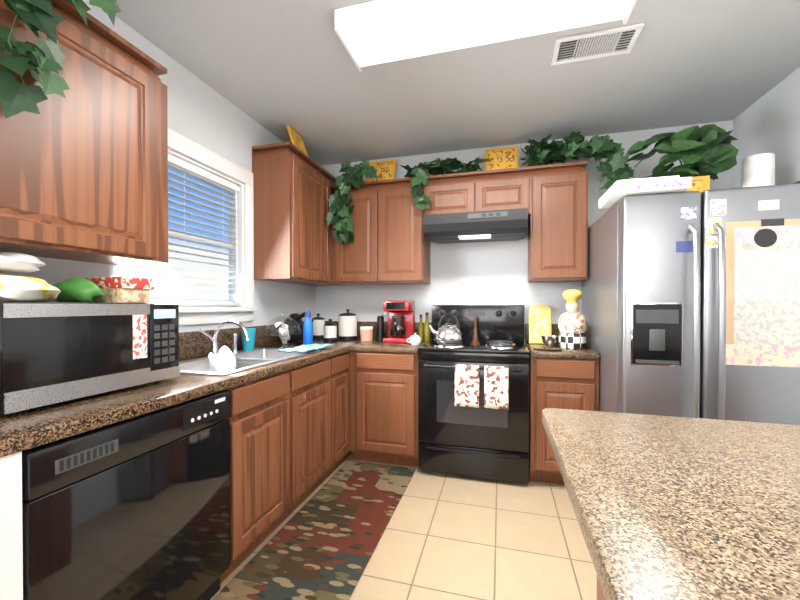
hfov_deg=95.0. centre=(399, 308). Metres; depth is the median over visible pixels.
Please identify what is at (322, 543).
rug
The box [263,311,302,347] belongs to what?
cake stand
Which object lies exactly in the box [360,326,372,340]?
candle
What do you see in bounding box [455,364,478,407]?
towel
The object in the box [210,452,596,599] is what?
floor
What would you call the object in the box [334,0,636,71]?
ceiling light
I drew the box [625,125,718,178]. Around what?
pothos plant
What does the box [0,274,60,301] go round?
bread bag
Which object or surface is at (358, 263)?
upper cabinet
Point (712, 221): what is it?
photo
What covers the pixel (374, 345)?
countertop
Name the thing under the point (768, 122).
wall
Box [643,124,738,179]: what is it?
pothos plant
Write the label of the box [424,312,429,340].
oil bottle
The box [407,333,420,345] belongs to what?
sugar bowl
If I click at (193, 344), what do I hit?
backsplash
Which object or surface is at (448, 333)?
kettle
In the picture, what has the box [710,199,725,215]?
photo
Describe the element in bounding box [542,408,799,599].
island countertop
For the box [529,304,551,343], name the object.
board
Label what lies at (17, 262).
bread bag
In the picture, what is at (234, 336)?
soap dispenser
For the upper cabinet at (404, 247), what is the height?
0.780 m
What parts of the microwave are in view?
trim, ctrl trim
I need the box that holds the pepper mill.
[471,314,479,344]
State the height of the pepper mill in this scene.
0.240 m
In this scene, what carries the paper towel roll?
on the fridge
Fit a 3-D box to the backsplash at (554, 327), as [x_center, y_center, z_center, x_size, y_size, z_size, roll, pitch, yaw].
[0.319,0.203,3.245,2.323,0.156,0.019,0,0,15]
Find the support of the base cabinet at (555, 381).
on the floor
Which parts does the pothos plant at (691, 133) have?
stem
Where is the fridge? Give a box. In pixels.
[582,181,799,424]
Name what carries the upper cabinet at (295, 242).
attached to the wall at (202, 113)
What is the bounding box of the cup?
[241,328,255,350]
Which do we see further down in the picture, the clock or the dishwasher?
the dishwasher
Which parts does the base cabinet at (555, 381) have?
cab door, cab drawer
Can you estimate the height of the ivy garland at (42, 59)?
0.582 m
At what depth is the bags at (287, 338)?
2.87 m
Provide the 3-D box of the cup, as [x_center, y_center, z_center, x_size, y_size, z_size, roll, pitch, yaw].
[-1.015,0.207,2.455,0.090,0.145,0.090,0,0,15]
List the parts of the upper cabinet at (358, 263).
door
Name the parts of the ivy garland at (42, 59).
stem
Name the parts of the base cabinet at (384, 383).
cab drawer, cab door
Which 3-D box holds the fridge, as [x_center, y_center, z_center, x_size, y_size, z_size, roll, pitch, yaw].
[1.731,0.293,2.253,0.910,1.820,1.073,0,0,15]
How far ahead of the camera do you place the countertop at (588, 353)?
2.44 m
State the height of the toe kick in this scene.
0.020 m
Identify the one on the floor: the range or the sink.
the range
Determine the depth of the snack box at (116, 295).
1.42 m
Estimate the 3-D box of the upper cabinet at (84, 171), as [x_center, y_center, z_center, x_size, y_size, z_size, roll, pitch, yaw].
[-1.256,-0.589,1.333,0.328,0.781,0.680,0,0,15]
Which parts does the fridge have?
disp panel, disp frame, door, handle, handle, door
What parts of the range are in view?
handle, door, panel, drawer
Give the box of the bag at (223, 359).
[208,345,235,371]
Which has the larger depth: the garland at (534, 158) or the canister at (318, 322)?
the canister at (318, 322)
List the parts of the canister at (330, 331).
lid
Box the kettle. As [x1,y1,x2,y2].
[429,314,462,343]
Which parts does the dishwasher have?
panel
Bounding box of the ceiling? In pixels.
[116,0,799,165]
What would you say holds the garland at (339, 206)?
hanging from the upper cabinet at (358, 263)
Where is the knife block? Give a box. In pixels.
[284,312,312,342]
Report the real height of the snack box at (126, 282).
0.044 m
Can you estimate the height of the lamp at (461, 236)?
0.008 m
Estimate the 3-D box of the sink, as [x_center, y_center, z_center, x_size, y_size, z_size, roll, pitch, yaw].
[-0.891,0.384,2.102,0.505,0.201,0.910,0,0,15]
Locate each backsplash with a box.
[179,324,280,358]
[325,321,559,342]
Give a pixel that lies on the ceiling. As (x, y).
(275, 67)
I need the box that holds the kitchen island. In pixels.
[597,584,601,599]
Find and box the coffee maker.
[383,301,414,342]
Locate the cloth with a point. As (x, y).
(304, 348)
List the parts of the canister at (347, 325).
lid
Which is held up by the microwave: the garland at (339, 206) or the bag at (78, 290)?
the bag at (78, 290)
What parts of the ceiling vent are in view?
frame, frame, frame, frame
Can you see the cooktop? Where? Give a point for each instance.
(485, 347)
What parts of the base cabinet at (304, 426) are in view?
cab drawer, cab door, cab drawer, cab door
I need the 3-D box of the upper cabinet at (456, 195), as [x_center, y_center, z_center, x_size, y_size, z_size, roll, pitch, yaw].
[0.425,-0.853,3.049,0.411,0.280,0.323,0,0,15]
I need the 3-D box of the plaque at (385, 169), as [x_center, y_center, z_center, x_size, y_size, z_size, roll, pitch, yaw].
[-0.164,-1.192,3.222,0.250,0.238,0.108,0,0,15]
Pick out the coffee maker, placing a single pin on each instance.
(401, 321)
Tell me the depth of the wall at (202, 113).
2.24 m
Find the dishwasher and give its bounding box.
[22,389,231,599]
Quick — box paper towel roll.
[741,153,774,187]
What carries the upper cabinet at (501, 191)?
attached to the wall at (485, 273)
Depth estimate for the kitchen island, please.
0.96 m
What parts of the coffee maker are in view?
handle, panel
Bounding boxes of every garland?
[0,0,121,117]
[325,159,377,246]
[400,156,490,177]
[410,168,432,209]
[520,131,634,190]
[525,138,594,165]
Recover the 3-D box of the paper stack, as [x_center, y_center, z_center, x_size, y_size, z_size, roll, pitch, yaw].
[1.307,-0.661,2.010,0.280,0.018,0.270,0,0,15]
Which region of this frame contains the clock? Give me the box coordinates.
[468,310,484,315]
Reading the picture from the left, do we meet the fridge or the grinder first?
the grinder
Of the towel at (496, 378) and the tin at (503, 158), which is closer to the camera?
the towel at (496, 378)
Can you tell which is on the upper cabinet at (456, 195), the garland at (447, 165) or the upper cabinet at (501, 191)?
the garland at (447, 165)
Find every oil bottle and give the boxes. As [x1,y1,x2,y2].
[418,314,423,340]
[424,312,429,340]
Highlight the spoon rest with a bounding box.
[533,346,562,350]
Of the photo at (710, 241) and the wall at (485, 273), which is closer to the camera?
the photo at (710, 241)
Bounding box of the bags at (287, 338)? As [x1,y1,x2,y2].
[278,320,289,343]
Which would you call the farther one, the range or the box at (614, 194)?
the range
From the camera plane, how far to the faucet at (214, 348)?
2.12 m
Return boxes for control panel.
[22,389,224,500]
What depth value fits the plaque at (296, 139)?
2.78 m
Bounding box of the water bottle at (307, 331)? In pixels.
[303,310,312,344]
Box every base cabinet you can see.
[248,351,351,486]
[352,351,418,466]
[527,347,598,484]
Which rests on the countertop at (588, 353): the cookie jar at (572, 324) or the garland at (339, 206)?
the cookie jar at (572, 324)
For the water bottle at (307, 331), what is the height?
0.275 m
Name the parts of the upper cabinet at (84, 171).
crown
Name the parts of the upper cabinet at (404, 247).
door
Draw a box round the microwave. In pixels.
[0,302,179,414]
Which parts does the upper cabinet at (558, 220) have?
door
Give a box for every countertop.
[0,339,367,458]
[352,339,431,350]
[525,343,599,358]
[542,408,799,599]
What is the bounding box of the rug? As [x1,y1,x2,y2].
[212,460,415,599]
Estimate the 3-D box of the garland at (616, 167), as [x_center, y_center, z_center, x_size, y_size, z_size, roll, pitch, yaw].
[1.274,-1.047,2.712,0.761,0.494,0.384,0,1,22]
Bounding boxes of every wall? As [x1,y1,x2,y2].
[0,0,315,332]
[316,120,732,342]
[732,67,799,187]
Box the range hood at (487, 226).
[423,208,527,243]
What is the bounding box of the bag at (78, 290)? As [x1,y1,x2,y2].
[52,278,103,301]
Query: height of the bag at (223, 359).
0.264 m
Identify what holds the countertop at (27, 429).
on the base cabinet at (304, 426)
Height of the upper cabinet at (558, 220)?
0.780 m
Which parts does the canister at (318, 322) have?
lid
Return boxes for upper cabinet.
[0,0,167,264]
[252,150,331,285]
[332,186,379,285]
[380,182,429,284]
[424,178,475,214]
[476,174,531,213]
[528,166,587,282]
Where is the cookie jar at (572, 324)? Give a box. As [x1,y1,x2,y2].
[558,289,586,348]
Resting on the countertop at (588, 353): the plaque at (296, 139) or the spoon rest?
the spoon rest
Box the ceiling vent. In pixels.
[551,23,643,65]
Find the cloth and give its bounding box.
[279,344,331,352]
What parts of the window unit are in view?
glass, blind cord, sash, casing, blind cord, casing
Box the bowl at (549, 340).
[541,335,558,346]
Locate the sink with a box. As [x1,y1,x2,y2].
[179,348,321,375]
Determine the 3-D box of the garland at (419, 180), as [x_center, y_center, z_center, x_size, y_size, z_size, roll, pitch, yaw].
[0.170,-0.943,2.884,0.189,0.361,0.104,0,0,15]
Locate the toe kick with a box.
[231,469,328,563]
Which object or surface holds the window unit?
in the wall at (202, 113)
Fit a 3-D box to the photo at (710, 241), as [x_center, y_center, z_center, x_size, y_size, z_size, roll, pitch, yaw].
[1.561,-0.328,1.813,0.085,0.060,0.002,0,0,15]
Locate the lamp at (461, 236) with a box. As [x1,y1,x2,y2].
[458,234,490,239]
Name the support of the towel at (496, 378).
hanging from the range
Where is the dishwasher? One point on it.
(136, 508)
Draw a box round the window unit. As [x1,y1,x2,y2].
[110,128,256,325]
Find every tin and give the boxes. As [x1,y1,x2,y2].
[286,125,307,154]
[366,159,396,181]
[485,146,517,169]
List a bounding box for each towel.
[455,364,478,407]
[484,366,508,409]
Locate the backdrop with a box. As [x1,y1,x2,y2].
[113,168,228,300]
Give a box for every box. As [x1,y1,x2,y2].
[74,288,149,302]
[85,277,153,289]
[599,177,691,208]
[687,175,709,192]
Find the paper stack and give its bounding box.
[615,175,679,182]
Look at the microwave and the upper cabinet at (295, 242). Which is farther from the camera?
the upper cabinet at (295, 242)
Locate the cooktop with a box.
[418,341,529,354]
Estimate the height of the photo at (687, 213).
0.060 m
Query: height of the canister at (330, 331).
0.192 m
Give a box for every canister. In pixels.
[312,313,324,338]
[323,319,336,341]
[338,309,357,339]
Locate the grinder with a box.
[376,316,383,340]
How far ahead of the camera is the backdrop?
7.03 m
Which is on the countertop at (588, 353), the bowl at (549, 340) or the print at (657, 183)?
the bowl at (549, 340)
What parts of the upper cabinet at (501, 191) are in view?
crown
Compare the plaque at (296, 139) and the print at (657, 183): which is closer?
the print at (657, 183)
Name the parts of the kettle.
spout, handle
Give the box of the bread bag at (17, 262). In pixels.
[0,252,45,272]
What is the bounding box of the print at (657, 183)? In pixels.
[637,179,686,188]
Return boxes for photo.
[681,207,695,219]
[705,236,725,247]
[708,217,720,233]
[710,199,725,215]
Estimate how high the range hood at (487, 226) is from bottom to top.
0.160 m
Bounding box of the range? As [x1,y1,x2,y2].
[418,305,529,482]
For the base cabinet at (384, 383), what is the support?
on the floor
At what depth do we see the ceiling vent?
1.88 m
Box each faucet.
[197,319,249,353]
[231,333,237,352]
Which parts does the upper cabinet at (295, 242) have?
corner crown, corner door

